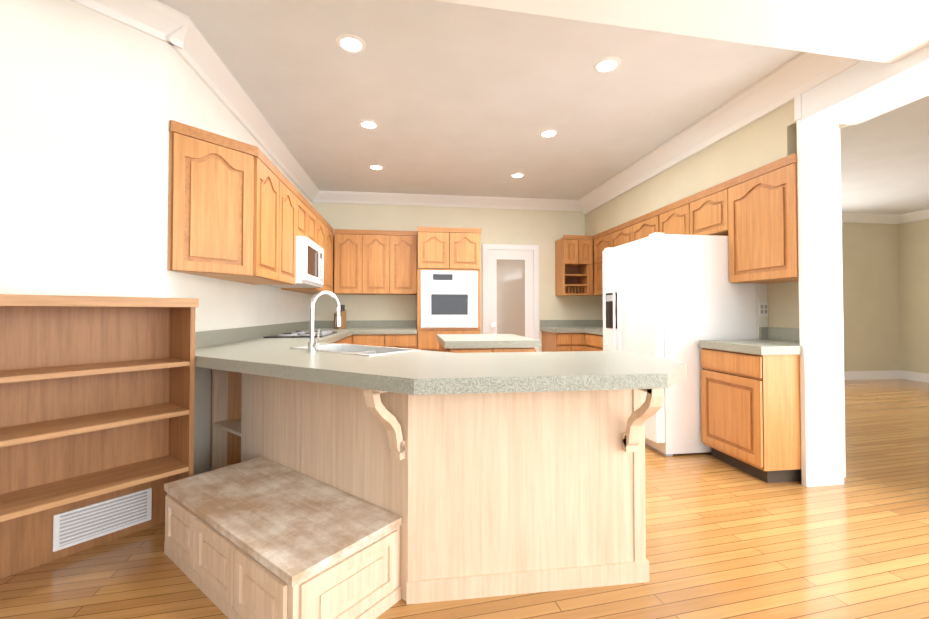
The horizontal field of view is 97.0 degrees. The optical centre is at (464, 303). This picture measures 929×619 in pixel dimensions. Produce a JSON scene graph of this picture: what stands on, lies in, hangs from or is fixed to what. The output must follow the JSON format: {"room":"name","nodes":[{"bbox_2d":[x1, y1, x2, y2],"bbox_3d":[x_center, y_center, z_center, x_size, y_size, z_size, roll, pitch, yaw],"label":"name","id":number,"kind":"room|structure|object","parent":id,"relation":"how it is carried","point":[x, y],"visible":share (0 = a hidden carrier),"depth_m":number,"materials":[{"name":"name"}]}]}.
{"room":"kitchen","nodes":[
{"label":"kitchen","id":0,"kind":"room"},
{"bbox_2d":[0,0,168,297],"bbox_3d":[-3.082,-0.227,0.471,0.120,2.760,4.600,-1,-1,37],"label":"wall","id":1,"kind":"structure","parent":0,"point":[84,105],"depth_m":1.99,"materials":[{"name":"paint"}]},
{"bbox_2d":[166,44,311,474],"bbox_3d":[-1.917,-0.167,3.913,0.120,2.760,3.350,0,-1,-8],"label":"wall","id":2,"kind":"structure","parent":0,"point":[195,101],"depth_m":2.74,"materials":[{"name":"paint"}]},
{"bbox_2d":[168,124,263,279],"bbox_3d":[-1.488,-0.582,2.485,0.346,0.800,0.385,0,-1,-8],"label":"upper cabinet","id":3,"kind":"object","parent":2,"relation":"attached to","point":[242,212],"depth_m":2.45,"materials":[{"name":"brown wood"}]},
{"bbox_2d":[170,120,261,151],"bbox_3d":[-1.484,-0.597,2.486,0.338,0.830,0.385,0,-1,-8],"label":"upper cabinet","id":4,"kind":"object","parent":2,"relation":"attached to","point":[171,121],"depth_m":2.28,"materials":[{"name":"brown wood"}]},
{"bbox_2d":[229,156,283,283],"bbox_3d":[-1.535,-0.575,2.844,0.346,0.800,0.581,0,-1,-8],"label":"upper cabinet","id":5,"kind":"object","parent":2,"relation":"attached to","point":[273,178],"depth_m":2.99,"materials":[{"name":"brown wood"}]},
{"bbox_2d":[252,176,299,284],"bbox_3d":[-1.592,-0.568,3.272,0.346,0.800,0.519,0,-1,-8],"label":"upper cabinet","id":6,"kind":"object","parent":2,"relation":"attached to","point":[291,197],"depth_m":3.40,"materials":[{"name":"brown wood"}]},
{"bbox_2d":[281,211,327,291],"bbox_3d":[-1.763,-0.561,4.555,0.346,0.830,0.549,0,-1,-8],"label":"upper cabinet","id":7,"kind":"object","parent":2,"relation":"attached to","point":[321,224],"depth_m":4.67,"materials":[{"name":"brown wood"}]},
{"bbox_2d":[300,196,311,239],"bbox_3d":[-1.655,-0.775,3.750,0.346,0.370,0.439,0,-1,-8],"label":"upper cabinet","id":8,"kind":"object","parent":2,"relation":"attached to","point":[305,208],"depth_m":3.88,"materials":[{"name":"brown wood"}]},
{"bbox_2d":[268,236,323,287],"bbox_3d":[-1.615,-0.378,3.911,0.471,0.412,0.756,0,-1,-8],"label":"microwave","id":9,"kind":"object","parent":8,"relation":"attached to","point":[309,263],"visible":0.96,"depth_m":3.72,"materials":[{"name":"white"}]},
{"bbox_2d":[312,208,315,242],"bbox_3d":[-1.698,-0.769,4.068,0.346,0.370,0.439,0,-1,-8],"label":"upper cabinet","id":10,"kind":"object","parent":2,"relation":"attached to","point":[313,209],"depth_m":4.23,"materials":[{"name":"brown wood"}]},
{"bbox_2d":[300,224,335,294],"bbox_3d":[-1.820,-0.553,4.982,0.346,0.830,0.549,0,-1,-8],"label":"upper cabinet","id":11,"kind":"object","parent":2,"relation":"attached to","point":[330,230],"depth_m":5.11,"materials":[{"name":"brown wood"}]},
{"bbox_2d":[311,202,602,351],"bbox_3d":[0.006,-0.132,5.918,4.460,2.760,0.120,0,-1,-8],"label":"wall","id":12,"kind":"structure","parent":0,"point":[544,230],"depth_m":5.89,"materials":[{"name":"beige paint"}]},
{"bbox_2d":[334,229,416,294],"bbox_3d":[-1.176,-0.544,5.528,1.060,0.830,0.349,0,-1,-8],"label":"upper cabinet","id":13,"kind":"object","parent":12,"relation":"attached to","point":[375,262],"visible":1,"depth_m":5.36,"materials":[{"name":"brown wood"}]},
{"bbox_2d":[482,244,538,351],"bbox_3d":[0.674,0.195,5.895,0.830,2.105,0.087,0,-1,-8],"label":"back door","id":14,"kind":"structure","parent":12,"relation":"in","point":[510,298],"depth_m":5.94,"materials":[{"name":"white wood"}]},
{"bbox_2d":[555,235,592,295],"bbox_3d":[1.563,-0.538,5.892,0.429,0.830,0.349,0,-1,-8],"label":"cabinet","id":15,"kind":"object","parent":12,"relation":"attached to","point":[573,265],"visible":1,"depth_m":5.75,"materials":[{"name":"brown wood"}]},
{"bbox_2d":[0,379,928,618],"bbox_3d":[0.957,1.201,1.471,14.600,0.060,9.600,0,-1,-8],"label":"floor","id":16,"kind":"structure","parent":0,"point":[724,540],"depth_m":1.90,"materials":[{"name":"brown wood"}]},
{"bbox_2d":[0,294,198,578],"bbox_3d":[-2.021,0.566,1.487,0.309,1.210,1.770,-1,-1,37],"label":"built-in bookcase","id":17,"kind":"object","parent":16,"relation":"on","point":[97,394],"visible":0.82,"depth_m":1.94,"materials":[{"name":"brown wood"}]},
{"bbox_2d":[53,488,151,551],"bbox_3d":[-1.768,1.053,2.028,0.017,0.165,0.370,-1,-1,37],"label":"air vent","id":18,"kind":"object","parent":17,"relation":"attached to","point":[84,523],"visible":1,"depth_m":2.01,"materials":[{"name":"white metal"}]},
{"bbox_2d":[164,456,401,618],"bbox_3d":[-0.838,1.014,1.791,1.125,0.325,0.471,-1,-1,37],"label":"bench","id":19,"kind":"object","parent":16,"relation":"on","point":[262,537],"visible":1,"depth_m":1.57,"materials":[{"name":"brown wood"}]},
{"bbox_2d":[195,320,686,604],"bbox_3d":[-0.523,0.700,3.557,2.547,1.015,4.387,0,-1,-8],"label":"kitchen peninsula","id":20,"kind":"object","parent":16,"relation":"on","point":[489,474],"depth_m":1.71,"materials":[{"name":"brown wood"}]},
{"bbox_2d":[263,330,336,337],"bbox_3d":[-1.524,0.280,3.912,0.480,0.035,0.760,0,-1,-8],"label":"cooktop","id":21,"kind":"object","parent":20,"relation":"in","point":[298,334],"visible":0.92,"depth_m":3.66,"materials":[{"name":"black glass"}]},
{"bbox_2d":[306,291,340,352],"bbox_3d":[-0.796,0.097,2.323,0.169,0.346,0.189,0,-1,-8],"label":"faucet","id":22,"kind":"object","parent":20,"relation":"on","point":[313,345],"visible":1,"depth_m":2.27,"materials":[{"name":"silver metal"}]},
{"bbox_2d":[334,305,345,328],"bbox_3d":[-1.628,0.168,5.381,0.100,0.310,0.170,1,-1,-38],"label":"knife block","id":23,"kind":"object","parent":20,"relation":"on","point":[343,316],"visible":0.62,"depth_m":5.33,"materials":[{"name":"brown wood"}]},
{"bbox_2d":[291,343,420,355],"bbox_3d":[-0.661,0.357,2.458,0.740,0.182,0.380,-1,-1,37],"label":"sink","id":24,"kind":"object","parent":20,"relation":"in","point":[361,350],"visible":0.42,"depth_m":2.58,"materials":[{"name":"white ceramic"}]},
{"bbox_2d":[417,227,480,350],"bbox_3d":[-0.227,0.140,5.459,0.810,2.200,0.713,0,-1,-8],"label":"tall cabinet","id":25,"kind":"object","parent":16,"relation":"on","point":[448,280],"visible":0.69,"depth_m":5.17,"materials":[{"name":"brown wood"}]},
{"bbox_2d":[437,334,540,352],"bbox_3d":[0.165,0.751,3.644,0.760,0.915,0.940,0,-1,-8],"label":"kitchen island","id":26,"kind":"object","parent":16,"relation":"on","point":[469,343],"visible":0.23,"depth_m":3.22,"materials":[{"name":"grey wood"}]},
{"bbox_2d":[540,320,602,351],"bbox_3d":[1.646,0.737,5.731,1.007,1.015,0.647,0,-1,-8],"label":"base cabinet","id":27,"kind":"object","parent":16,"relation":"on","point":[562,335],"visible":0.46,"depth_m":5.52,"materials":[{"name":"brown wood"}]},
{"bbox_2d":[584,329,602,350],"bbox_3d":[1.957,0.722,4.833,0.627,1.015,1.204,0,-1,-8],"label":"base cabinet","id":28,"kind":"object","parent":16,"relation":"on","point":[593,339],"visible":0.1,"depth_m":5.14,"materials":[{"name":"brown wood"}]},
{"bbox_2d":[602,232,756,455],"bbox_3d":[1.855,0.325,3.734,0.947,1.770,0.900,0,-1,-8],"label":"refrigerator","id":29,"kind":"object","parent":16,"relation":"on","point":[676,297],"visible":0.67,"depth_m":3.30,"materials":[{"name":"white painted metal"},{"name":"black plastic"}]},
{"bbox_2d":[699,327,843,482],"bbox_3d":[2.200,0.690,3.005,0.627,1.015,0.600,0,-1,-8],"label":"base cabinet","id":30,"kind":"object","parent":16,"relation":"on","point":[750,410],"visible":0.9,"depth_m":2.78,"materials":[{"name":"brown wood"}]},
{"bbox_2d":[157,0,928,213],"bbox_3d":[0.957,-1.629,1.520,14.600,0.080,9.600,0,-1,-8],"label":"ceiling","id":31,"kind":"structure","parent":0,"point":[449,98],"depth_m":3.10,"materials":[{"name":"paint"}]},
{"bbox_2d":[336,34,365,52],"bbox_3d":[-0.684,-1.566,2.481,0.176,0.008,0.176,0,-1,-8],"label":"recessed light","id":32,"kind":"object","parent":31,"relation":"in","point":[351,43],"visible":1,"depth_m":2.48,"materials":[{"name":"white"}]},
{"bbox_2d":[358,120,378,128],"bbox_3d":[-0.827,-1.547,3.552,0.176,0.008,0.176,0,-1,-8],"label":"recessed light","id":33,"kind":"object","parent":31,"relation":"in","point":[370,124],"visible":1,"depth_m":3.55,"materials":[{"name":"white"}]},
{"bbox_2d":[368,164,383,169],"bbox_3d":[-0.987,-1.529,4.610,0.176,0.008,0.176,0,-1,-8],"label":"recessed light","id":34,"kind":"object","parent":31,"relation":"in","point":[376,167],"visible":1,"depth_m":4.60,"materials":[{"name":"white"}]},
{"bbox_2d":[510,173,524,177],"bbox_3d":[0.630,-1.524,4.885,0.176,0.008,0.176,0,-1,-8],"label":"recessed light","id":35,"kind":"object","parent":31,"relation":"in","point":[516,175],"visible":1,"depth_m":4.89,"materials":[{"name":"white"}]},
{"bbox_2d":[539,129,558,136],"bbox_3d":[0.763,-1.544,3.733,0.176,0.008,0.176,0,-1,-8],"label":"recessed light","id":36,"kind":"object","parent":31,"relation":"in","point":[549,133],"visible":1,"depth_m":3.73,"materials":[{"name":"white"}]},
{"bbox_2d":[593,57,620,72],"bbox_3d":[0.931,-1.562,2.696,0.176,0.008,0.176,0,-1,-8],"label":"recessed light","id":37,"kind":"object","parent":31,"relation":"in","point":[605,64],"visible":1,"depth_m":2.69,"materials":[{"name":"white"}]},
{"bbox_2d":[436,0,928,63],"bbox_3d":[-0.768,-1.444,1.505,6.303,0.290,0.589,0,-1,-8],"label":"ceiling beam","id":38,"kind":"structure","parent":31,"relation":"attached to","point":[889,31],"depth_m":1.88,"materials":[{"name":"white paint"}]},
{"bbox_2d":[585,104,796,237],"bbox_3d":[2.167,-1.258,4.499,0.315,0.558,3.300,0,-1,-8],"label":"wall","id":39,"kind":"structure","parent":31,"relation":"attached to","point":[766,139],"depth_m":3.60,"materials":[{"name":"beige paint"}]},
{"bbox_2d":[756,283,767,339],"bbox_3d":[2.371,0.136,3.806,0.085,2.150,0.920,0,-1,-8],"label":"wall","id":40,"kind":"structure","parent":0,"point":[761,290],"depth_m":3.35,"materials":[{"name":"paint"}]},
{"bbox_2d":[759,302,767,316],"bbox_3d":[2.432,0.046,3.345,0.077,0.115,0.009,0,-1,-8],"label":"electrical outlet plate","id":41,"kind":"object","parent":40,"relation":"attached to","point":[763,309],"visible":1,"depth_m":3.34,"materials":[{"name":"white plastic"}]},
{"bbox_2d":[767,281,798,327],"bbox_3d":[2.340,-0.154,4.639,0.070,2.760,3.570,0,-1,-8],"label":"wall","id":42,"kind":"structure","parent":0,"point":[783,303],"depth_m":3.21,"materials":[{"name":"beige paint"}]},
{"bbox_2d":[591,265,602,295],"bbox_3d":[2.015,-0.367,5.483,0.346,0.474,0.559,0,-1,-8],"label":"upper cabinet","id":43,"kind":"object","parent":42,"relation":"attached to","point":[597,269],"depth_m":5.63,"materials":[{"name":"brown wood"}]},
{"bbox_2d":[593,233,606,264],"bbox_3d":[2.014,-0.745,5.497,0.346,0.370,0.544,0,-1,-8],"label":"upper cabinet","id":44,"kind":"object","parent":42,"relation":"attached to","point":[600,240],"depth_m":5.58,"materials":[{"name":"brown wood"}]},
{"bbox_2d":[607,225,626,247],"bbox_3d":[2.077,-0.753,5.023,0.346,0.370,0.588,0,-1,-8],"label":"upper cabinet","id":45,"kind":"object","parent":42,"relation":"attached to","point":[616,237],"depth_m":5.10,"materials":[{"name":"brown wood"}]},
{"bbox_2d":[627,213,658,242],"bbox_3d":[2.144,-0.762,4.518,0.346,0.370,0.608,0,-1,-8],"label":"upper cabinet","id":46,"kind":"object","parent":42,"relation":"attached to","point":[640,228],"depth_m":4.56,"materials":[{"name":"brown wood"}]},
{"bbox_2d":[655,201,682,234],"bbox_3d":[2.168,-0.770,4.004,0.259,0.370,0.504,0,-1,-8],"label":"upper cabinet","id":47,"kind":"object","parent":42,"relation":"attached to","point":[670,219],"depth_m":4.04,"materials":[{"name":"brown wood"}]},
{"bbox_2d":[683,185,722,235],"bbox_3d":[2.223,-0.778,3.592,0.259,0.370,0.504,0,-1,-8],"label":"upper cabinet","id":48,"kind":"object","parent":42,"relation":"attached to","point":[702,213],"depth_m":3.59,"materials":[{"name":"brown wood"}]},
{"bbox_2d":[723,154,840,283],"bbox_3d":[2.337,-0.572,3.056,0.346,0.800,0.582,0,-1,-8],"label":"upper cabinet","id":49,"kind":"object","parent":42,"relation":"attached to","point":[752,215],"depth_m":2.99,"materials":[{"name":"brown wood"}]},
{"bbox_2d":[794,45,928,486],"bbox_3d":[2.805,-0.149,-0.101,0.435,2.585,5.950,0,-1,-8],"label":"door frame","id":50,"kind":"structure","parent":42,"relation":"attached to","point":[862,91],"depth_m":2.71,"materials":[{"name":"white paint"}]},
{"bbox_2d":[787,100,846,128],"bbox_3d":[2.810,-1.446,-0.078,0.385,0.340,5.950,0,-1,-8],"label":"wall","id":51,"kind":"structure","parent":0,"point":[791,122],"depth_m":2.82,"materials":[{"name":"beige paint"}]},
{"bbox_2d":[69,0,928,223],"bbox_3d":[1.653,-1.498,1.509,12.823,0.182,9.400,0,-1,-8],"label":"crown molding","id":52,"kind":"structure","parent":51,"relation":"attached to","point":[774,90],"depth_m":3.25,"materials":[{"name":"white"}]},
{"bbox_2d":[842,222,900,371],"bbox_3d":[4.823,-0.118,6.709,5.400,2.760,0.120,0,-1,-8],"label":"wall","id":53,"kind":"structure","parent":0,"point":[871,306],"depth_m":6.92,"materials":[{"name":"beige paint"}]},
{"bbox_2d":[844,370,900,379],"bbox_3d":[4.752,1.190,6.609,5.237,0.140,0.015,0,-1,-8],"label":"baseboard","id":54,"kind":"structure","parent":53,"relation":"attached to","point":[875,375],"depth_m":6.87,"materials":[{"name":"white wood"}]},
{"bbox_2d":[898,219,928,373],"bbox_3d":[8.068,-0.194,2.339,0.120,2.760,9.400,0,-1,-8],"label":"wall","id":55,"kind":"structure","parent":0,"point":[913,243],"depth_m":6.78,"materials":[{"name":"beige paint"}]},
{"bbox_2d":[901,371,928,382],"bbox_3d":[8.001,1.115,2.308,0.015,0.140,9.400,0,-1,-8],"label":"baseboard","id":56,"kind":"structure","parent":55,"relation":"attached to","point":[915,376],"depth_m":6.75,"materials":[{"name":"white wood"}]}
]}

